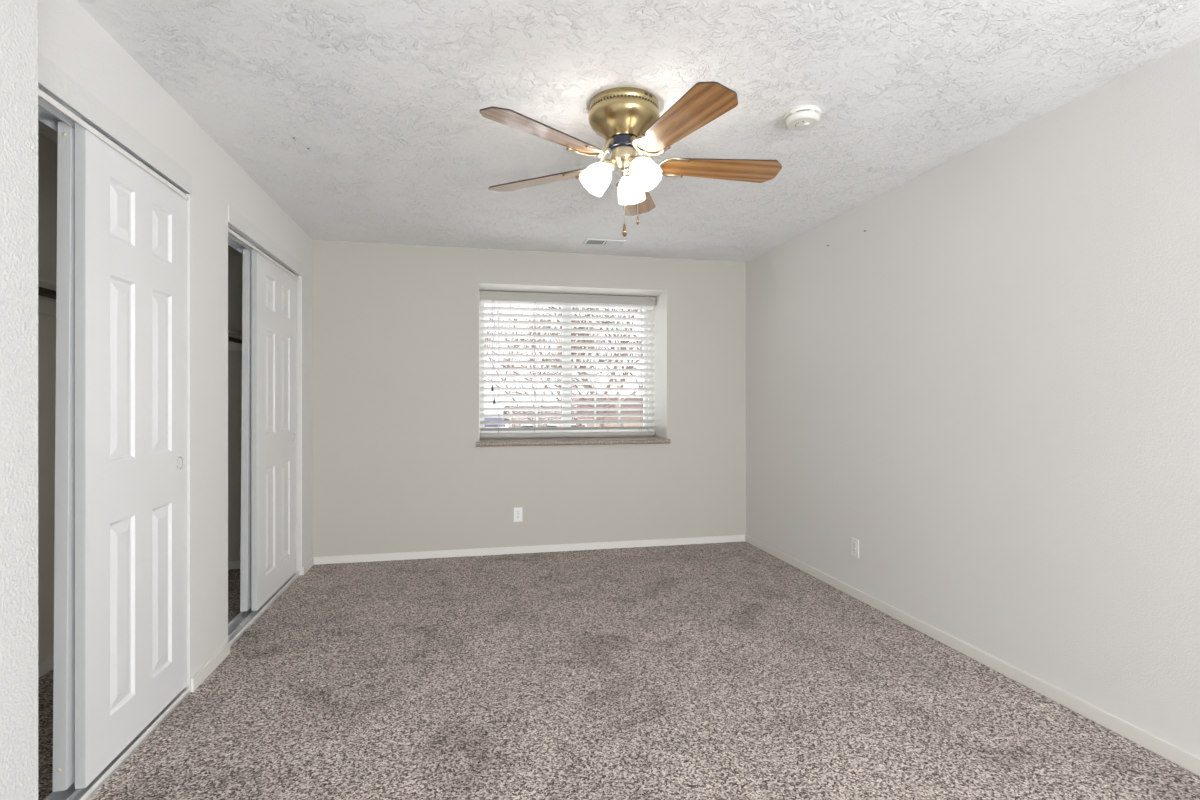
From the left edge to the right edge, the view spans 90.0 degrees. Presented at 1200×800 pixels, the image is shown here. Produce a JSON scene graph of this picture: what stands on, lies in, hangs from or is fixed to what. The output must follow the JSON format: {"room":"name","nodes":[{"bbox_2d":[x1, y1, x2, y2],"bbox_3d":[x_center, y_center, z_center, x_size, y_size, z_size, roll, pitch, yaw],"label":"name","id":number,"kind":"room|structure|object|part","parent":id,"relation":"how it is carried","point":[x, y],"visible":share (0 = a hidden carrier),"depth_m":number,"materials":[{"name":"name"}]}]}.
{"room":"empty bedroom","nodes":[
{"label":"empty bedroom","id":0,"kind":"room"},
{"bbox_2d":[0,0,37,799],"bbox_3d":[-1.282,0.023,-0.716,0.970,2.440,3.943,0,0,-12],"label":"wall","id":1,"kind":"structure","parent":0,"point":[18,18],"depth_m":1.25,"materials":[{"name":"white paint"}]},
{"bbox_2d":[38,132,57,662],"bbox_3d":[-2.574,0.023,2.718,0.100,2.440,3.317,0,0,-12],"label":"wall","id":2,"kind":"structure","parent":0,"point":[47,148],"depth_m":2.74,"materials":[{"name":"paint"}]},
{"bbox_2d":[38,561,240,677],"bbox_3d":[-2.221,1.214,2.795,0.623,0.058,3.317,0,0,-12],"label":"baseboard","id":3,"kind":"structure","parent":2,"relation":"attached to","point":[46,665],"depth_m":2.74,"materials":[{"name":"white paint"}]},
{"bbox_2d":[38,275,241,349],"bbox_3d":[-2.379,-0.411,2.761,0.300,0.109,3.314,0,0,-12],"label":"closet shelf","id":4,"kind":"object","parent":2,"relation":"attached to","point":[46,306],"visible":0.16,"depth_m":2.71,"materials":[{"name":"white"}]},
{"bbox_2d":[38,286,241,343],"bbox_3d":[-2.199,-0.399,2.800,0.060,0.060,3.316,0,0,-12],"label":"closet rod","id":5,"kind":"object","parent":4,"relation":"attached to","point":[44,292],"visible":0.02,"depth_m":2.26,"materials":[{"name":"grey metal"}]},
{"bbox_2d":[38,0,311,691],"bbox_3d":[-1.862,0.023,2.872,0.110,2.440,3.317,0,0,-12],"label":"wall","id":6,"kind":"structure","parent":0,"point":[69,37],"depth_m":2.70,"materials":[{"name":"beige paint"}]},
{"bbox_2d":[38,84,188,200],"bbox_3d":[-1.648,-0.847,1.917,0.090,0.040,1.246,0,0,-12],"label":"door track","id":7,"kind":"object","parent":6,"relation":"attached to","point":[51,110],"visible":0.39,"depth_m":1.84,"materials":[{"name":"silver metal"}]},
{"bbox_2d":[53,121,74,791],"bbox_3d":[-1.730,0.176,2.181,0.035,2.061,0.685,0,0,-12],"label":"door","id":8,"kind":"structure","parent":7,"relation":"hanging from","point":[64,544],"depth_m":1.85,"materials":[{"name":"white paint"}]},
{"bbox_3d":[-1.730,0.176,2.182,0.034,2.061,0.678,0,0,-12],"label":"panel","id":9,"kind":"part","parent":8,"relation":"part of","materials":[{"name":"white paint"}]},
{"bbox_2d":[38,52,191,194],"bbox_3d":[-1.599,-0.907,1.928,0.006,0.084,1.252,0,0,-12],"label":"trim","id":10,"kind":"structure","parent":6,"relation":"attached to","point":[52,78],"depth_m":1.94,"materials":[{"name":"white paint"}]},
{"bbox_2d":[191,641,229,691],"bbox_3d":[-1.771,1.214,2.738,0.012,0.058,0.402,0,0,-12],"label":"baseboard","id":11,"kind":"structure","parent":6,"relation":"attached to","point":[212,664],"depth_m":2.71,"materials":[{"name":"white paint"}]},
{"bbox_2d":[228,225,298,279],"bbox_3d":[-2.024,-0.847,3.568,0.090,0.040,1.323,0,0,-12],"label":"door track","id":12,"kind":"object","parent":6,"relation":"attached to","point":[237,241],"visible":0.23,"depth_m":3.33,"materials":[{"name":"silver metal"}]},
{"bbox_2d":[228,205,302,275],"bbox_3d":[-1.957,-0.907,3.582,0.006,0.084,1.329,0,0,-12],"label":"trim","id":13,"kind":"structure","parent":6,"relation":"attached to","point":[236,219],"depth_m":3.40,"materials":[{"name":"white paint"}]},
{"bbox_2d":[302,557,313,574],"bbox_3d":[-2.124,1.214,4.369,0.012,0.058,0.281,0,0,-12],"label":"baseboard","id":14,"kind":"structure","parent":6,"relation":"attached to","point":[310,563],"depth_m":4.35,"materials":[{"name":"white paint"}]},
{"bbox_2d":[228,240,745,560],"bbox_3d":[-0.901,0.083,5.033,4.350,2.560,0.500,0,0,-12],"label":"wall","id":15,"kind":"structure","parent":0,"point":[398,465],"depth_m":4.74,"materials":[{"name":"beige paint"}]},
{"bbox_2d":[514,507,521,521],"bbox_3d":[-0.659,0.930,4.826,0.070,0.114,0.008,0,0,-12],"label":"wall outlet","id":16,"kind":"object","parent":15,"relation":"attached to","point":[517,511],"visible":1,"depth_m":4.82,"materials":[{"name":"white plastic"}]},
{"bbox_2d":[314,535,744,564],"bbox_3d":[-0.440,1.214,4.871,3.493,0.058,0.012,0,0,-12],"label":"baseboard","id":17,"kind":"structure","parent":15,"relation":"attached to","point":[729,538],"depth_m":4.82,"materials":[{"name":"white paint"}]},
{"bbox_2d":[477,283,670,446],"bbox_3d":[-0.241,-0.272,5.142,1.603,1.300,0.508,0,0,-12],"label":"window","id":18,"kind":"structure","parent":15,"relation":"in","point":[660,309],"depth_m":5.18,"materials":[{"name":"white plastic"}]},
{"bbox_3d":[-0.639,-0.291,5.261,0.777,1.187,0.030,0,0,-12],"label":"sash","id":19,"kind":"part","parent":18,"relation":"part of","materials":[{"name":"white plastic"}]},
{"bbox_2d":[480,291,655,437],"bbox_3d":[-0.262,-0.292,5.246,1.549,1.242,0.085,0,0,-12],"label":"window blind","id":20,"kind":"object","parent":18,"relation":"attached to","point":[492,298],"visible":1,"depth_m":5.24,"materials":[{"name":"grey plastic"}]},
{"bbox_3d":[-0.909,-0.479,5.071,0.002,0.755,0.002,0,0,-12],"label":"lift cord","id":21,"kind":"part","parent":20,"relation":"part of","materials":[{"name":"white fabric"}]},
{"bbox_3d":[-0.866,-0.282,5.128,0.003,1.170,0.060,0,0,-12],"label":"ladder cord","id":22,"kind":"part","parent":20,"relation":"part of","materials":[{"name":"white fabric"}]},
{"bbox_3d":[-0.265,0.311,5.258,1.543,0.036,0.060,0,0,-12],"label":"rail","id":23,"kind":"part","parent":20,"relation":"part of","materials":[{"name":"grey plastic"}]},
{"bbox_3d":[0.073,-0.282,5.331,0.003,1.170,0.060,0,0,-12],"label":"ladder cord","id":24,"kind":"part","parent":20,"relation":"part of","materials":[{"name":"white fabric"}]},
{"bbox_3d":[0.366,-0.282,5.395,0.003,1.170,0.060,0,0,-12],"label":"ladder cord","id":25,"kind":"part","parent":20,"relation":"part of","materials":[{"name":"white fabric"}]},
{"bbox_3d":[-0.232,0.358,5.102,1.603,0.040,0.427,0,0,-12],"label":"sill","id":26,"kind":"part","parent":18,"relation":"part of","materials":[{"name":"brown stone"}]},
{"bbox_3d":[0.048,-0.291,5.445,0.788,1.187,0.030,0,0,-12],"label":"sash","id":27,"kind":"part","parent":18,"relation":"part of","materials":[{"name":"white plastic"}]},
{"bbox_2d":[38,541,1199,799],"bbox_3d":[-0.010,1.303,1.205,4.470,0.120,7.400,0,0,-12],"label":"floor","id":28,"kind":"structure","parent":0,"point":[727,670],"depth_m":2.46,"materials":[{"name":"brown carpet"}]},
{"bbox_2d":[44,686,189,799],"bbox_3d":[-1.654,1.229,1.916,0.109,0.028,1.246,0,0,-12],"label":"door track","id":29,"kind":"object","parent":28,"relation":"on","point":[71,793],"visible":0.36,"depth_m":2.03,"materials":[{"name":"silver metal"}]},
{"bbox_2d":[75,123,186,788],"bbox_3d":[-1.682,0.176,2.192,0.030,2.061,0.683,0,0,-12],"label":"door","id":30,"kind":"structure","parent":29,"relation":"on","point":[131,226],"depth_m":2.08,"materials":[{"name":"white paint"}]},
{"bbox_2d":[228,572,298,646],"bbox_3d":[-2.030,1.229,3.567,0.109,0.028,1.323,0,0,-12],"label":"door track","id":31,"kind":"object","parent":28,"relation":"on","point":[241,622],"visible":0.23,"depth_m":3.37,"materials":[{"name":"silver metal"}]},
{"bbox_2d":[240,249,250,611],"bbox_3d":[-2.102,0.176,3.796,0.035,2.061,0.795,0,0,-12],"label":"door","id":32,"kind":"structure","parent":31,"relation":"on","point":[245,574],"depth_m":3.41,"materials":[{"name":"white paint"}]},
{"bbox_3d":[-2.102,0.176,3.797,0.034,2.061,0.788,0,0,-12],"label":"panel","id":33,"kind":"part","parent":32,"relation":"part of","materials":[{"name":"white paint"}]},
{"bbox_2d":[251,249,295,610],"bbox_3d":[-2.054,0.176,3.807,0.030,2.061,0.793,0,0,-12],"label":"door","id":34,"kind":"structure","parent":31,"relation":"on","point":[273,289],"depth_m":3.68,"materials":[{"name":"white paint"}]},
{"bbox_2d":[38,0,1199,261],"bbox_3d":[-0.061,-1.257,1.440,4.470,0.120,7.880,0,0,-12],"label":"ceiling","id":35,"kind":"structure","parent":0,"point":[385,98],"depth_m":2.34,"materials":[{"name":"white paint"}]},
{"bbox_2d":[583,238,625,246],"bbox_3d":[0.031,-1.192,4.578,0.300,0.010,0.170,0,0,-12],"label":"ceiling vent","id":36,"kind":"object","parent":35,"relation":"in","point":[589,241],"visible":1,"depth_m":4.57,"materials":[{"name":"white metal"}]},
{"bbox_2d":[479,81,781,236],"bbox_3d":[0.140,-0.921,2.437,1.244,0.552,1.278,0,0,-12],"label":"ceiling fan","id":37,"kind":"object","parent":35,"relation":"hanging from","point":[629,120],"visible":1,"depth_m":2.35,"materials":[{"name":"brown wood"}]},
{"bbox_3d":[-0.261,-0.957,2.630,0.512,0.006,0.160,0,12,28],"label":"blade","id":38,"kind":"part","parent":37,"relation":"part of","materials":[{"name":"brown wood"}]},
{"bbox_3d":[-0.194,-0.957,2.157,0.512,0.006,0.160,0,12,-44],"label":"blade","id":39,"kind":"part","parent":37,"relation":"part of","materials":[{"name":"brown wood"}]},
{"bbox_3d":[0.040,-0.950,2.423,0.062,0.060,0.050,0,0,-12],"label":"light arm","id":40,"kind":"part","parent":37,"relation":"part of","materials":[{"name":"gold metal"}]},
{"bbox_3d":[0.098,-0.840,2.389,0.004,0.286,0.010,0,0,5],"label":"pull chain","id":41,"kind":"part","parent":37,"relation":"part of","materials":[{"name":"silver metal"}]},
{"bbox_3d":[0.115,-0.950,2.497,0.049,0.059,0.062,0,0,17],"label":"light arm","id":42,"kind":"part","parent":37,"relation":"part of","materials":[{"name":"gold metal"}]},
{"bbox_3d":[0.136,-0.950,2.394,0.049,0.060,0.062,0,0,-40],"label":"light arm","id":43,"kind":"part","parent":37,"relation":"part of","materials":[{"name":"gold metal"}]},
{"bbox_3d":[0.167,-0.957,2.840,0.160,0.006,0.512,-12,-2,10],"label":"blade","id":44,"kind":"part","parent":37,"relation":"part of","materials":[{"name":"brown wood"}]},
{"bbox_3d":[0.276,-0.957,2.075,0.160,0.006,0.512,13,-6,-26],"label":"blade","id":45,"kind":"part","parent":37,"relation":"part of","materials":[{"name":"brown wood"}]},
{"bbox_3d":[0.499,-0.957,2.497,0.512,0.006,0.160,0,-12,-8],"label":"blade","id":46,"kind":"part","parent":37,"relation":"part of","materials":[{"name":"brown wood"}]},
{"bbox_2d":[785,105,820,129],"bbox_3d":[0.849,-1.172,2.513,0.146,0.050,0.144,0,0,-32],"label":"smoke detector","id":47,"kind":"object","parent":35,"relation":"attached to","point":[803,117],"visible":1,"depth_m":2.47,"materials":[{"name":"white plastic"}]},
{"bbox_3d":[0.849,-1.188,2.513,0.144,0.017,0.144,0,0,-32],"label":"plate","id":48,"kind":"part","parent":47,"relation":"part of","materials":[{"name":"white plastic"}]},
{"bbox_2d":[746,37,1199,756],"bbox_3d":[2.052,0.023,1.959,0.120,2.440,7.760,0,0,-12],"label":"wall","id":49,"kind":"structure","parent":0,"point":[990,387],"depth_m":2.64,"materials":[{"name":"beige paint"}]},
{"bbox_2d":[851,537,858,557],"bbox_3d":[1.596,0.931,3.758,0.008,0.114,0.070,0,0,-12],"label":"wall outlet","id":50,"kind":"object","parent":49,"relation":"attached to","point":[854,542],"visible":1,"depth_m":3.75,"materials":[{"name":"white plastic"}]},
{"bbox_2d":[745,535,1199,775],"bbox_3d":[2.040,1.214,1.701,0.012,0.058,7.260,0,0,-12],"label":"baseboard","id":51,"kind":"structure","parent":49,"relation":"attached to","point":[1187,760],"depth_m":2.61,"materials":[{"name":"white paint"}]},
{"label":"outside","id":52,"kind":"structure","parent":0,"visible":0},
{"bbox_3d":[-10.122,4.593,46.716,120.000,0.300,84.400,0,0,-12],"label":"ground","id":53,"kind":"structure","parent":52,"visible":0},
{"bbox_2d":[484,418,505,427],"bbox_3d":[-8.055,2.633,31.509,5.800,3.620,5.800,0,0,-12],"label":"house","id":54,"kind":"structure","parent":53,"relation":"on","point":[485,419],"depth_m":29.44,"materials":[{"name":"white"}]},
{"bbox_2d":[484,304,613,437],"bbox_3d":[-2.563,0.131,23.132,6.150,8.635,8.171,0,0,30],"label":"bare tree","id":55,"kind":"object","parent":53,"relation":"on","point":[515,339],"visible":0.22,"depth_m":21.88,"materials":[{"name":"brown plant"}]},
{"bbox_2d":[503,405,599,426],"bbox_3d":[-3.127,2.418,36.158,5.200,4.050,6.800,0,0,-12],"label":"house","id":56,"kind":"structure","parent":53,"relation":"on","point":[504,412],"depth_m":33.85,"materials":[{"name":"beige"}]},
{"bbox_2d":[489,306,642,426],"bbox_3d":[0.409,0.775,12.666,5.539,7.347,6.595,0,0,-12],"label":"bare tree","id":57,"kind":"object","parent":53,"relation":"on","point":[583,334],"visible":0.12,"depth_m":11.43,"materials":[{"name":"brown plant"}]},
{"bbox_2d":[571,398,642,426],"bbox_3d":[2.736,2.168,55.846,11.800,4.550,8.800,0,0,-12],"label":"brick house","id":58,"kind":"structure","parent":53,"relation":"on","point":[572,399],"depth_m":51.89,"materials":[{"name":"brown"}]}
]}

